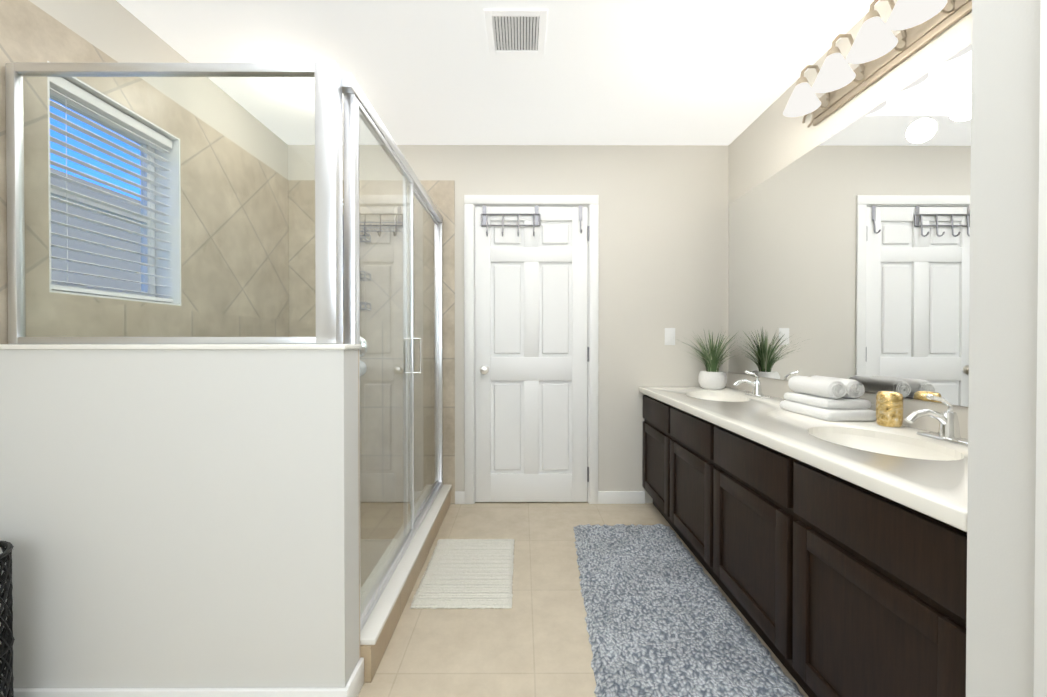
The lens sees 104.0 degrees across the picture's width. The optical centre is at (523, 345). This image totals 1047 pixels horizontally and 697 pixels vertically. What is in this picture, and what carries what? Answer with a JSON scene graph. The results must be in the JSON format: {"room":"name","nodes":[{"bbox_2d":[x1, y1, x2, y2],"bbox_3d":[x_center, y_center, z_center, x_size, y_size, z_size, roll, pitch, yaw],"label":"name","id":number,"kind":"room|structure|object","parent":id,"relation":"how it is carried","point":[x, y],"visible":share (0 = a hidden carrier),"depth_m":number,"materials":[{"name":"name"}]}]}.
{"room":"bathroom","nodes":[
{"label":"bathroom","id":0,"kind":"room"},
{"bbox_2d":[29,0,287,179],"bbox_3d":[-1.666,-0.121,0.579,0.150,2.440,4.705,0,0,0],"label":"wall","id":1,"kind":"structure","parent":0,"point":[115,30],"depth_m":1.79,"materials":[{"name":"tile"},{"name":"paint"}]},
{"bbox_2d":[47,61,180,305],"bbox_3d":[-1.665,-0.565,1.627,0.159,0.772,0.532,0,0,0],"label":"window unit","id":2,"kind":"structure","parent":1,"relation":"in","point":[176,188],"depth_m":1.85,"materials":[{"name":"white"}]},
{"bbox_2d":[49,77,172,302],"bbox_3d":[-1.634,-0.565,1.627,0.052,0.742,0.502,0,0,0],"label":"window blind","id":3,"kind":"object","parent":2,"relation":"attached to","point":[86,101],"depth_m":1.59,"materials":[{"name":"white plastic"}]},
{"bbox_2d":[0,0,288,343],"bbox_3d":[-1.589,-0.009,1.780,0.010,2.196,2.005,0,0,0],"label":"wall tile","id":4,"kind":"structure","parent":1,"relation":"attached to","point":[30,31],"depth_m":1.89,"materials":[{"name":"beige tile"}]},
{"bbox_2d":[116,0,879,144],"bbox_3d":[-0.096,-1.391,0.572,3.290,0.100,4.705,0,0,0],"label":"ceiling","id":5,"kind":"structure","parent":0,"point":[644,72],"depth_m":1.94,"materials":[{"name":"white paint"}]},
{"bbox_2d":[283,77,314,94],"bbox_3d":[-1.145,-1.351,2.117,0.170,0.006,0.170,0,0,0],"label":"recessed light","id":6,"kind":"object","parent":5,"relation":"in","point":[300,89],"depth_m":2.12,"materials":[{"name":"white"}]},
{"bbox_2d":[484,9,546,55],"bbox_3d":[-0.032,-1.347,1.770,0.255,0.008,0.260,0,0,0],"label":"ceiling vent","id":7,"kind":"object","parent":5,"relation":"in","point":[513,32],"visible":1,"depth_m":1.76,"materials":[{"name":"white metal"}]},
{"bbox_2d":[288,145,727,502],"bbox_3d":[-0.102,-0.141,2.885,3.290,2.440,0.200,0,0,0],"label":"wall","id":8,"kind":"structure","parent":0,"point":[663,237],"depth_m":2.78,"materials":[{"name":"white paint"}]},
{"bbox_2d":[289,180,454,503],"bbox_3d":[-1.027,-0.018,2.779,1.120,2.196,0.010,0,0,0],"label":"wall tile","id":9,"kind":"structure","parent":8,"relation":"attached to","point":[441,193],"depth_m":2.77,"materials":[{"name":"beige tile"}]},
{"bbox_2d":[343,198,370,310],"bbox_3d":[-1.162,-0.613,2.655,0.268,0.789,0.226,0,0,0],"label":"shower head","id":10,"kind":"object","parent":9,"relation":"attached to","point":[364,304],"visible":0.04,"depth_m":2.75},
{"bbox_2d":[360,337,367,355],"bbox_3d":[-1.132,0.012,2.748,0.150,0.152,0.052,0,0,0],"label":"shower valve","id":11,"kind":"object","parent":9,"relation":"attached to","point":[362,341],"depth_m":2.77,"materials":[{"name":"silver metal"}]},
{"bbox_2d":[360,360,366,375],"bbox_3d":[-1.092,0.143,2.700,0.107,0.126,0.088,0,0,0],"label":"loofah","id":12,"kind":"object","parent":11,"relation":"hanging from","point":[362,366],"depth_m":2.68,"materials":[{"name":"white"}]},
{"bbox_2d":[343,222,402,231],"bbox_3d":[-0.993,-0.781,2.710,0.497,0.042,0.114,0,0,0],"label":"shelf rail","id":13,"kind":"object","parent":9,"relation":"attached to","point":[362,227],"depth_m":2.67,"materials":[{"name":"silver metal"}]},
{"bbox_2d":[464,195,598,503],"bbox_3d":[0.054,0.031,2.839,0.910,2.098,0.136,0,0,0],"label":"door frame","id":14,"kind":"structure","parent":8,"relation":"attached to","point":[471,202],"depth_m":2.77,"materials":[{"name":"white wood"}]},
{"bbox_2d":[475,206,588,501],"bbox_3d":[0.060,0.063,2.776,0.781,2.019,0.104,0,0,0],"label":"door","id":15,"kind":"structure","parent":8,"relation":"in","point":[531,347],"depth_m":2.79,"materials":[{"name":"white wood"}]},
{"bbox_2d":[481,206,581,235],"bbox_3d":[0.055,-0.840,2.750,0.690,0.217,0.063,0,0,0],"label":"hook rack","id":16,"kind":"object","parent":15,"relation":"hanging from","point":[535,218],"visible":0.98,"depth_m":2.77,"materials":[{"name":"silver metal"}]},
{"bbox_2d":[598,491,644,503],"bbox_3d":[0.665,1.038,2.791,0.325,0.084,0.013,0,0,0],"label":"baseboard","id":17,"kind":"structure","parent":8,"relation":"attached to","point":[604,497],"depth_m":2.78,"materials":[{"name":"white wood"}]},
{"bbox_2d":[665,328,674,344],"bbox_3d":[0.998,-0.060,2.785,0.072,0.116,0.009,0,0,0],"label":"switch plate","id":18,"kind":"object","parent":8,"relation":"attached to","point":[669,336],"visible":1,"depth_m":2.78,"materials":[{"name":"white plastic"}]},
{"bbox_2d":[358,502,807,696],"bbox_3d":[-0.096,1.149,0.594,3.290,0.100,4.705,0,0,0],"label":"floor","id":19,"kind":"structure","parent":0,"point":[533,641],"depth_m":1.59,"materials":[{"name":"tile"}]},
{"bbox_2d":[0,541,14,696],"bbox_3d":[-1.479,0.823,1.044,0.269,0.536,0.242,0,0,0],"label":"bin","id":20,"kind":"object","parent":19,"relation":"on","point":[7,639],"visible":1,"depth_m":1.11,"materials":[{"name":"black metal"}]},
{"bbox_2d":[0,349,359,687],"bbox_3d":[-1.060,0.553,1.261,1.065,1.081,0.115,0,0,0],"label":"wall","id":21,"kind":"structure","parent":19,"relation":"on","point":[179,518],"depth_m":1.20,"materials":[{"name":"white paint"}]},
{"bbox_2d":[1,675,356,696],"bbox_3d":[-1.038,1.052,1.199,1.048,0.084,0.016,0,0,0],"label":"baseboard","id":22,"kind":"structure","parent":21,"relation":"attached to","point":[354,685],"depth_m":1.20,"materials":[{"name":"white wood"}]},
{"bbox_2d":[0,344,361,349],"bbox_3d":[-1.056,0.004,1.256,1.073,0.016,0.131,0,0,0],"label":"sill","id":23,"kind":"structure","parent":21,"relation":"on","point":[178,346],"depth_m":1.19,"materials":[{"name":"white stone"}]},
{"bbox_2d":[360,502,400,585],"bbox_3d":[-1.110,1.081,2.053,0.950,0.012,1.460,0,0,0],"label":"pan","id":24,"kind":"object","parent":19,"relation":"on","point":[363,512],"depth_m":2.37,"materials":[{"name":"tile"}]},
{"bbox_2d":[360,484,451,682],"bbox_3d":[-0.564,1.019,2.054,0.158,0.135,1.460,0,0,0],"label":"shower curb","id":25,"kind":"structure","parent":19,"relation":"on","point":[377,630],"depth_m":1.66,"materials":[{"name":"stone"}]},
{"bbox_2d":[5,61,442,631],"bbox_3d":[-1.040,0.044,2.006,1.065,1.815,1.536,0,0,0],"label":"shower enclosure","id":26,"kind":"object","parent":25,"relation":"on","point":[339,93],"visible":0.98,"depth_m":1.28,"materials":[{"name":"clear glass"}]},
{"bbox_2d":[410,539,514,608],"bbox_3d":[-0.262,1.077,1.985,0.429,0.016,0.596,0,0,0],"label":"bath mat","id":27,"kind":"object","parent":19,"relation":"on","point":[469,573],"visible":1,"depth_m":1.90,"materials":[{"name":"white fabric"}]},
{"bbox_2d":[573,524,803,696],"bbox_3d":[0.531,1.074,1.492,0.697,0.030,1.916,0,0,0],"label":"runner rug","id":28,"kind":"object","parent":19,"relation":"on","point":[663,618],"visible":1,"depth_m":1.55,"materials":[{"name":"grey carpet"}]},
{"bbox_2d":[642,407,758,510],"bbox_3d":[1.100,0.763,2.500,0.581,0.640,0.587,0,0,0],"label":"base cabinet","id":29,"kind":"object","parent":19,"relation":"on","point":[653,416],"depth_m":2.49,"materials":[{"name":"brown wood"}]},
{"bbox_2d":[639,387,967,531],"bbox_3d":[1.090,0.308,1.760,0.605,0.038,2.059,0,0,0],"label":"countertop","id":30,"kind":"structure","parent":29,"relation":"on","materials":[{"name":"white stone"}]},
{"bbox_2d":[678,328,744,389],"bbox_3d":[1.153,0.080,2.576,0.442,0.403,0.391,0,0,0],"label":"potted plant","id":31,"kind":"object","parent":30,"relation":"on","point":[712,377],"visible":1,"depth_m":2.59,"materials":[{"name":"green plant"}]},
{"bbox_2d":[779,375,875,420],"bbox_3d":[1.252,0.212,1.697,0.202,0.154,0.300,0,0,0],"label":"folded towels","id":32,"kind":"object","parent":30,"relation":"on","point":[826,398],"visible":1,"depth_m":1.60,"materials":[{"name":"white fabric"}]},
{"bbox_2d":[876,391,902,426],"bbox_3d":[1.321,0.230,1.477,0.074,0.121,0.074,0,0,0],"label":"tumbler","id":33,"kind":"object","parent":30,"relation":"on","point":[889,409],"visible":1,"depth_m":1.45,"materials":[{"name":"gold metal"}]},
{"bbox_2d":[659,419,834,559],"bbox_3d":[1.101,0.767,2.021,0.581,0.640,0.659,0,0,0],"label":"base cabinet","id":34,"kind":"object","parent":19,"relation":"on","point":[679,449],"depth_m":2.00,"materials":[{"name":"brown wood"}]},
{"bbox_2d":[699,443,946,643],"bbox_3d":[1.102,0.771,1.506,0.581,0.640,0.659,0,0,0],"label":"base cabinet","id":35,"kind":"object","parent":19,"relation":"on","point":[733,477],"depth_m":1.48,"materials":[{"name":"brown wood"}]},
{"bbox_2d":[767,479,967,696],"bbox_3d":[1.104,0.775,1.027,0.581,0.640,0.587,0,0,0],"label":"base cabinet","id":36,"kind":"object","parent":19,"relation":"on","point":[831,556],"depth_m":0.97,"materials":[{"name":"brown wood"}]},
{"bbox_2d":[727,0,971,438],"bbox_3d":[1.474,-0.121,0.587,0.150,2.440,4.705,0,0,0],"label":"wall","id":37,"kind":"structure","parent":0,"point":[770,141],"depth_m":1.95,"materials":[{"name":"white paint"}]},
{"bbox_2d":[728,44,971,406],"bbox_3d":[1.392,-0.376,1.753,0.006,1.130,2.020,0,0,0],"label":"vanity mirror","id":38,"kind":"object","parent":37,"relation":"attached to","point":[849,251],"visible":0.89,"depth_m":1.63,"materials":[{"name":"silver mirror"}]},
{"bbox_2d":[783,0,971,126],"bbox_3d":[1.285,-1.145,1.566,0.221,0.211,0.920,0,0,0],"label":"sconce","id":39,"kind":"object","parent":37,"relation":"attached to","point":[879,49],"visible":1,"depth_m":1.51,"materials":[{"name":"white glass"}]},
{"bbox_2d":[966,0,1040,696],"bbox_3d":[1.097,-0.113,-0.446,0.610,2.440,2.340,0,0,0],"label":"wall","id":40,"kind":"structure","parent":0,"point":[1004,177],"depth_m":0.67,"materials":[{"name":"white paint"}]},
{"bbox_2d":[1033,0,1046,696],"bbox_3d":[0.781,0.043,0.100,0.018,2.120,1.032,0,0,0],"label":"door frame","id":41,"kind":"structure","parent":40,"relation":"attached to","point":[1040,643],"depth_m":0.61,"materials":[{"name":"white wood"}]},
{"label":"outside","id":42,"kind":"structure","parent":0,"visible":0},
{"bbox_3d":[0.041,1.214,-0.008,80.000,0.100,80.000,0,0,0],"label":"ground","id":43,"kind":"structure","parent":42,"visible":0},
{"bbox_2d":[50,167,140,291],"bbox_3d":[-8.116,-0.429,3.956,5.710,3.100,20.000,0,0,0],"label":"neighbor house","id":44,"kind":"structure","parent":43,"relation":"on","point":[92,227],"depth_m":5.03,"materials":[{"name":"grey"}]}
]}

